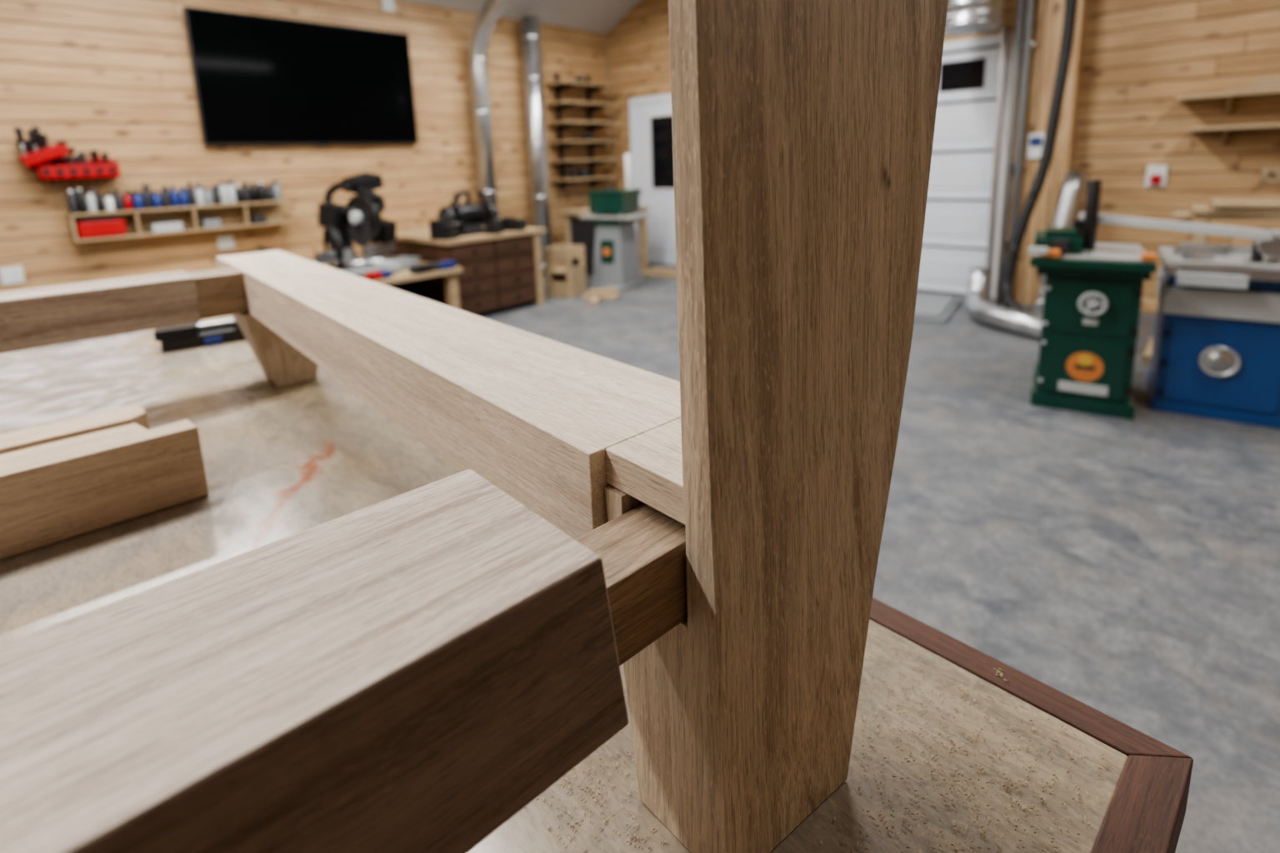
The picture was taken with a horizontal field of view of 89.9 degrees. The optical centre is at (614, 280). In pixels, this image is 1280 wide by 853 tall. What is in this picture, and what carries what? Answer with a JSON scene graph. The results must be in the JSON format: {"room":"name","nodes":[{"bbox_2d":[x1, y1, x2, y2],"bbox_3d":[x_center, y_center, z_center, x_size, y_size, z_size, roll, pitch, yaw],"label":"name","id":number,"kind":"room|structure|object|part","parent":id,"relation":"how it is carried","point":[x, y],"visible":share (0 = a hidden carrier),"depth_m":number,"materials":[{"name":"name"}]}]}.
{"room":"woodworking shop","nodes":[
{"label":"woodworking shop","id":0,"kind":"room"},
{"bbox_2d":[0,0,610,291],"bbox_3d":[-3.196,-1.085,5.586,0.120,2.990,9.205,8,14,43],"label":"wall","id":1,"kind":"structure","parent":0,"point":[112,77],"depth_m":5.34,"materials":[{"name":"brown wood"}]},
{"bbox_2d":[0,265,24,284],"bbox_3d":[-4.251,-0.038,4.525,0.016,0.120,0.120,8,14,43],"label":"wall outlet","id":2,"kind":"object","parent":1,"relation":"attached to","point":[11,275],"visible":1,"depth_m":4.52,"materials":[{"name":"white plastic"}]},
{"bbox_2d":[13,126,120,184],"bbox_3d":[-3.915,-0.903,4.600,0.226,0.395,0.536,8,14,43],"label":"tool rack","id":3,"kind":"object","parent":1,"relation":"attached to","point":[52,163],"visible":1,"depth_m":4.54,"materials":[{"name":"red plastic"}]},
{"bbox_2d":[66,200,289,242],"bbox_3d":[-3.447,-0.501,5.193,0.169,0.205,1.480,8,14,43],"label":"cubby shelf","id":4,"kind":"object","parent":1,"relation":"attached to","point":[237,215],"visible":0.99,"depth_m":5.20,"materials":[{"name":"brown wood"}]},
{"bbox_2d":[76,215,266,239],"bbox_3d":[-3.489,-0.475,5.134,0.135,0.142,1.270,8,14,43],"label":"supplies","id":5,"kind":"object","parent":4,"relation":"in","point":[87,228],"visible":1,"depth_m":4.80,"materials":[{"name":"red plastic"}]},
{"bbox_2d":[66,180,281,214],"bbox_3d":[-3.454,-0.697,5.152,0.137,0.193,1.463,8,14,43],"label":"bottles","id":6,"kind":"object","parent":4,"relation":"on","point":[77,203],"visible":0.99,"depth_m":5.06,"materials":[{"name":"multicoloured plastic"}]},
{"bbox_2d":[216,234,234,249],"bbox_3d":[-3.314,-0.331,5.470,0.016,0.120,0.120,8,14,43],"label":"wall outlet","id":7,"kind":"object","parent":1,"relation":"attached to","point":[224,242],"visible":1,"depth_m":5.46,"materials":[{"name":"white plastic"}]},
{"bbox_2d":[182,5,418,145],"bbox_3d":[-2.723,-1.784,5.842,0.072,1.085,1.920,8,14,43],"label":"television","id":8,"kind":"object","parent":1,"relation":"attached to","point":[259,80],"visible":1,"depth_m":5.69,"materials":[{"name":"black plastic"}]},
{"bbox_2d":[381,0,394,11],"bbox_3d":[-2.215,-2.713,6.285,0.016,0.120,0.120,8,14,43],"label":"wall outlet","id":9,"kind":"object","parent":1,"relation":"attached to","point":[387,5],"visible":1,"depth_m":6.28,"materials":[{"name":"white plastic"}]},
{"bbox_2d":[468,0,509,208],"bbox_3d":[-1.071,-1.953,6.568,1.410,2.696,0.204,8,14,43],"label":"duct","id":10,"kind":"object","parent":1,"relation":"attached to","point":[491,10],"visible":0.95,"depth_m":6.85,"materials":[{"name":"metal"}]},
{"bbox_2d":[545,73,619,189],"bbox_3d":[-0.389,-1.878,8.099,0.329,1.420,0.920,8,14,43],"label":"wall shelving","id":11,"kind":"object","parent":1,"relation":"attached to","point":[591,87],"visible":0.99,"depth_m":8.02,"materials":[{"name":"brown wood"}]},
{"bbox_2d":[605,33,614,189],"bbox_3d":[-0.040,-1.784,8.700,0.030,2.990,0.030,8,14,43],"label":"trim","id":12,"kind":"structure","parent":1,"relation":"attached to","point":[606,34],"depth_m":8.59,"materials":[{"name":"brown wood"}]},
{"bbox_2d":[402,0,639,33],"bbox_3d":[-0.085,-3.224,2.061,9.020,2.375,9.205,8,14,43],"label":"ceiling","id":13,"kind":"structure","parent":0,"point":[597,16],"depth_m":7.63,"materials":[{"name":"paint"}]},
{"bbox_2d":[481,261,1279,852],"bbox_3d":[0.076,0.881,2.819,8.980,0.120,9.205,8,14,43],"label":"floor","id":14,"kind":"structure","parent":0,"point":[1130,569],"depth_m":2.18,"materials":[{"name":"concrete"}]},
{"bbox_2d":[310,253,462,309],"bbox_3d":[-2.507,0.219,5.156,1.700,0.530,1.940,8,14,43],"label":"workbench","id":15,"kind":"object","parent":14,"relation":"on","point":[451,282],"visible":0.07,"depth_m":5.16,"materials":[{"name":"brown wood"}]},
{"bbox_2d":[314,172,420,278],"bbox_3d":[-2.034,-0.461,5.104,0.742,0.787,1.062,8,14,43],"label":"saw","id":16,"kind":"object","parent":15,"relation":"on","point":[360,222],"visible":0.95,"depth_m":5.05,"materials":[{"name":"grey paint"}]},
{"bbox_2d":[355,260,455,280],"bbox_3d":[-1.678,-0.058,4.847,0.136,0.060,1.060,8,14,43],"label":"clutter","id":17,"kind":"object","parent":15,"relation":"on","point":[419,268],"visible":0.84,"depth_m":4.96,"materials":[{"name":"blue plastic"}]},
{"bbox_2d":[372,225,546,316],"bbox_3d":[-1.536,-0.130,6.289,1.480,0.730,1.070,8,14,43],"label":"workbench","id":18,"kind":"object","parent":14,"relation":"on","point":[502,272],"visible":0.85,"depth_m":5.78,"materials":[{"name":"brown wood"}]},
{"bbox_2d":[429,190,526,239],"bbox_3d":[-1.253,-0.616,5.768,0.428,0.392,0.915,8,14,43],"label":"grinder","id":19,"kind":"object","parent":18,"relation":"on","point":[452,222],"visible":1,"depth_m":5.72,"materials":[{"name":"black metal"}]},
{"bbox_2d":[520,15,551,276],"bbox_3d":[-0.901,-1.524,7.531,0.224,2.969,0.224,8,14,43],"label":"duct","id":20,"kind":"object","parent":14,"relation":"on","point":[530,37],"visible":0.78,"depth_m":7.40,"materials":[{"name":"silver metal"}]},
{"bbox_2d":[544,244,586,298],"bbox_3d":[-0.495,-0.103,6.557,0.300,0.500,0.300,3,12,26],"label":"crate","id":21,"kind":"object","parent":14,"relation":"on","point":[562,280],"visible":1,"depth_m":6.48,"materials":[{"name":"beige wood"}]},
{"bbox_2d":[0,315,1193,852],"bbox_3d":[-1.184,0.734,0.784,2.066,1.003,2.500,-11,14,-40],"label":"worktable","id":22,"kind":"object","parent":14,"relation":"on","point":[1142,794],"depth_m":0.55,"materials":[{"name":"brown wood"}]},
{"bbox_3d":[-0.841,0.266,0.764,0.475,0.102,0.065,-11,14,-40],"label":"wood offcut strip","id":23,"kind":"part","parent":22,"relation":"part of","materials":[{"name":"beige wood"}]},
{"bbox_2d":[0,419,208,559],"bbox_3d":[-0.769,0.274,0.717,0.520,0.098,0.082,-11,14,-40],"label":"wooden beam","id":24,"kind":"structure","parent":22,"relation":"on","point":[56,492],"depth_m":0.79,"materials":[{"name":"brown wood"}]},
{"bbox_2d":[153,315,245,352],"bbox_3d":[-1.057,0.130,1.677,0.230,0.055,0.122,-9,12,-32],"label":"clamp","id":25,"kind":"object","parent":22,"relation":"on","point":[192,335],"visible":0.66,"depth_m":1.62,"materials":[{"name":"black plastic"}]},
{"bbox_2d":[0,0,948,852],"bbox_3d":[-0.910,0.011,0.463,1.820,0.719,1.517,-11,14,-40],"label":"frame","id":26,"kind":"object","parent":22,"relation":"on","point":[412,671],"visible":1,"depth_m":0.35,"materials":[{"name":"brown wood"}]},
{"bbox_3d":[-1.306,0.125,0.801,1.324,0.083,0.127,-11,14,-40],"label":"cross rail","id":27,"kind":"part","parent":26,"relation":"part of","materials":[{"name":"brown wood"}]},
{"bbox_3d":[-0.692,0.126,1.335,0.151,0.158,0.128,-11,14,-40],"label":"leg","id":28,"kind":"part","parent":26,"relation":"part of","materials":[{"name":"brown wood"}]},
{"bbox_3d":[-0.534,0.263,-0.070,1.327,0.098,0.124,-11,14,-40],"label":"cross rail","id":29,"kind":"part","parent":26,"relation":"part of","materials":[{"name":"brown wood"}]},
{"bbox_3d":[-0.390,0.061,0.956,0.167,0.083,1.476,-11,14,-40],"label":"long rail","id":30,"kind":"part","parent":26,"relation":"part of","materials":[{"name":"brown wood"}]},
{"bbox_3d":[0.131,-0.024,0.430,0.284,0.719,0.109,-11,14,-40],"label":"leg","id":31,"kind":"part","parent":26,"relation":"part of","materials":[{"name":"brown wood"}]},
{"bbox_2d":[21,411,1108,852],"bbox_3d":[-0.314,0.324,0.619,0.826,0.001,1.134,-11,14,-40],"label":"wood shavings","id":32,"kind":"object","parent":22,"relation":"on","point":[869,737],"visible":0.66,"depth_m":0.43},
{"bbox_2d":[582,287,619,304],"bbox_3d":[-0.113,0.149,6.274,0.369,0.078,0.390,-4,11,-10],"label":"pile","id":33,"kind":"object","parent":14,"relation":"on","point":[594,297],"visible":1,"depth_m":6.31,"materials":[{"name":"brown wood"}]},
{"bbox_2d":[559,205,649,269],"bbox_3d":[-0.094,-0.491,7.800,0.680,0.780,0.870,8,14,43],"label":"bench","id":34,"kind":"object","parent":14,"relation":"on","point":[577,231],"visible":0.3,"depth_m":7.62,"materials":[{"name":"brown wood"}]},
{"bbox_2d":[579,154,651,291],"bbox_3d":[0.020,-0.636,6.855,0.640,1.400,0.520,4,12,29],"label":"machine","id":35,"kind":"object","parent":14,"relation":"on","point":[616,264],"visible":1,"depth_m":6.74,"materials":[{"name":"grey paint"}]},
{"bbox_2d":[640,267,676,277],"bbox_3d":[0.600,-0.104,7.542,0.612,0.060,0.300,3,12,26],"label":"scrap","id":36,"kind":"object","parent":14,"relation":"on","point":[654,272],"visible":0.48,"depth_m":7.49,"materials":[{"name":"beige wood"}]},
{"bbox_2d":[914,294,960,323],"bbox_3d":[2.478,0.205,5.486,0.760,0.055,0.840,5,13,35],"label":"floor mat","id":37,"kind":"object","parent":14,"relation":"on","point":[930,308],"visible":0.51,"depth_m":5.25,"materials":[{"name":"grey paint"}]},
{"bbox_2d":[965,170,1087,339],"bbox_3d":[3.042,-0.238,4.786,0.734,1.105,1.265,5,13,35],"label":"duct","id":38,"kind":"object","parent":14,"relation":"on","point":[977,307],"visible":0.66,"depth_m":4.92,"materials":[{"name":"silver metal"}]},
{"bbox_2d":[1000,0,1078,313],"bbox_3d":[3.168,-1.349,4.774,0.490,3.285,0.224,-9,12,-32],"label":"hose","id":39,"kind":"object","parent":14,"relation":"on","point":[1071,6],"visible":0.98,"depth_m":4.84,"materials":[{"name":"black rubber"}]},
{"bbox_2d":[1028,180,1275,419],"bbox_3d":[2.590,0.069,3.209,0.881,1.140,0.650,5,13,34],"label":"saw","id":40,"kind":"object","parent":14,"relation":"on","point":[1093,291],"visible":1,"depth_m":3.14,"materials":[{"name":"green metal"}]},
{"bbox_2d":[1142,198,1279,364],"bbox_3d":[3.867,0.059,3.462,1.450,0.969,0.510,8,14,43],"label":"stack","id":41,"kind":"object","parent":14,"relation":"on","point":[1234,209],"visible":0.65,"depth_m":3.63,"materials":[{"name":"brown wood"}]},
{"bbox_2d":[1145,229,1279,429],"bbox_3d":[3.107,0.186,3.042,0.820,0.930,0.655,6,13,37],"label":"machine","id":42,"kind":"object","parent":14,"relation":"on","point":[1216,351],"visible":1,"depth_m":3.00,"materials":[{"name":"metal"}]},
{"bbox_2d":[607,0,1279,313],"bbox_3d":[3.127,-2.444,5.556,8.980,5.185,0.120,8,14,43],"label":"wall","id":43,"kind":"structure","parent":0,"point":[1138,56],"depth_m":4.81,"materials":[{"name":"brown wood"}]},
{"bbox_2d":[629,93,676,264],"bbox_3d":[0.613,-1.258,8.113,1.080,2.120,0.119,8,14,43],"label":"door","id":44,"kind":"structure","parent":43,"relation":"in","point":[651,124],"depth_m":8.22,"materials":[{"name":"white paint"}]},
{"bbox_2d":[917,26,1013,298],"bbox_3d":[2.406,-1.104,6.404,2.640,2.300,0.099,8,14,43],"label":"door","id":45,"kind":"structure","parent":43,"relation":"in","point":[962,230],"depth_m":5.70,"materials":[{"name":"white paint"}]},
{"bbox_2d":[995,0,1035,304],"bbox_3d":[3.272,-1.521,5.170,0.140,3.500,0.142,8,14,43],"label":"vertical conduit","id":46,"kind":"object","parent":43,"relation":"attached to","point":[1027,46],"visible":0.82,"depth_m":5.19,"materials":[{"name":"silver metal"}]},
{"bbox_2d":[945,0,1004,34],"bbox_3d":[2.797,-2.674,4.956,0.450,1.400,0.450,8,14,43],"label":"drum","id":47,"kind":"object","parent":46,"relation":"attached to","point":[963,17],"visible":0.75,"depth_m":4.90,"materials":[{"name":"silver metal"}]},
{"bbox_2d":[1026,132,1045,158],"bbox_3d":[3.422,-1.094,5.199,0.120,0.200,0.030,8,14,43],"label":"thermostat","id":48,"kind":"object","parent":43,"relation":"attached to","point":[1035,141],"visible":0.86,"depth_m":5.20,"materials":[{"name":"white plastic"}]},
{"bbox_2d":[995,0,1087,304],"bbox_3d":[3.482,-1.583,5.185,0.450,3.600,0.185,8,14,43],"label":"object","id":49,"kind":"structure","parent":43,"relation":"attached to","point":[1047,20],"depth_m":5.14,"materials":[{"name":"brown wood"}]},
{"bbox_2d":[1145,165,1168,186],"bbox_3d":[4.103,-0.792,4.851,0.120,0.160,0.045,8,14,43],"label":"wall switch","id":50,"kind":"object","parent":43,"relation":"attached to","point":[1156,176],"visible":1,"depth_m":4.84,"materials":[{"name":"white plastic"}]},
{"bbox_2d":[1176,75,1279,146],"bbox_3d":[4.763,-1.085,3.958,1.960,0.447,0.299,8,14,43],"label":"shelf","id":51,"kind":"object","parent":43,"relation":"attached to","point":[1270,85],"visible":1,"depth_m":4.31,"materials":[{"name":"brown wood"}]},
{"bbox_2d":[1259,165,1279,184],"bbox_3d":[4.556,-0.718,4.353,0.230,0.120,0.144,8,14,43],"label":"wall hook","id":52,"kind":"object","parent":43,"relation":"attached to","point":[1269,174],"visible":1,"depth_m":4.43,"materials":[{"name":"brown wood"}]}
]}

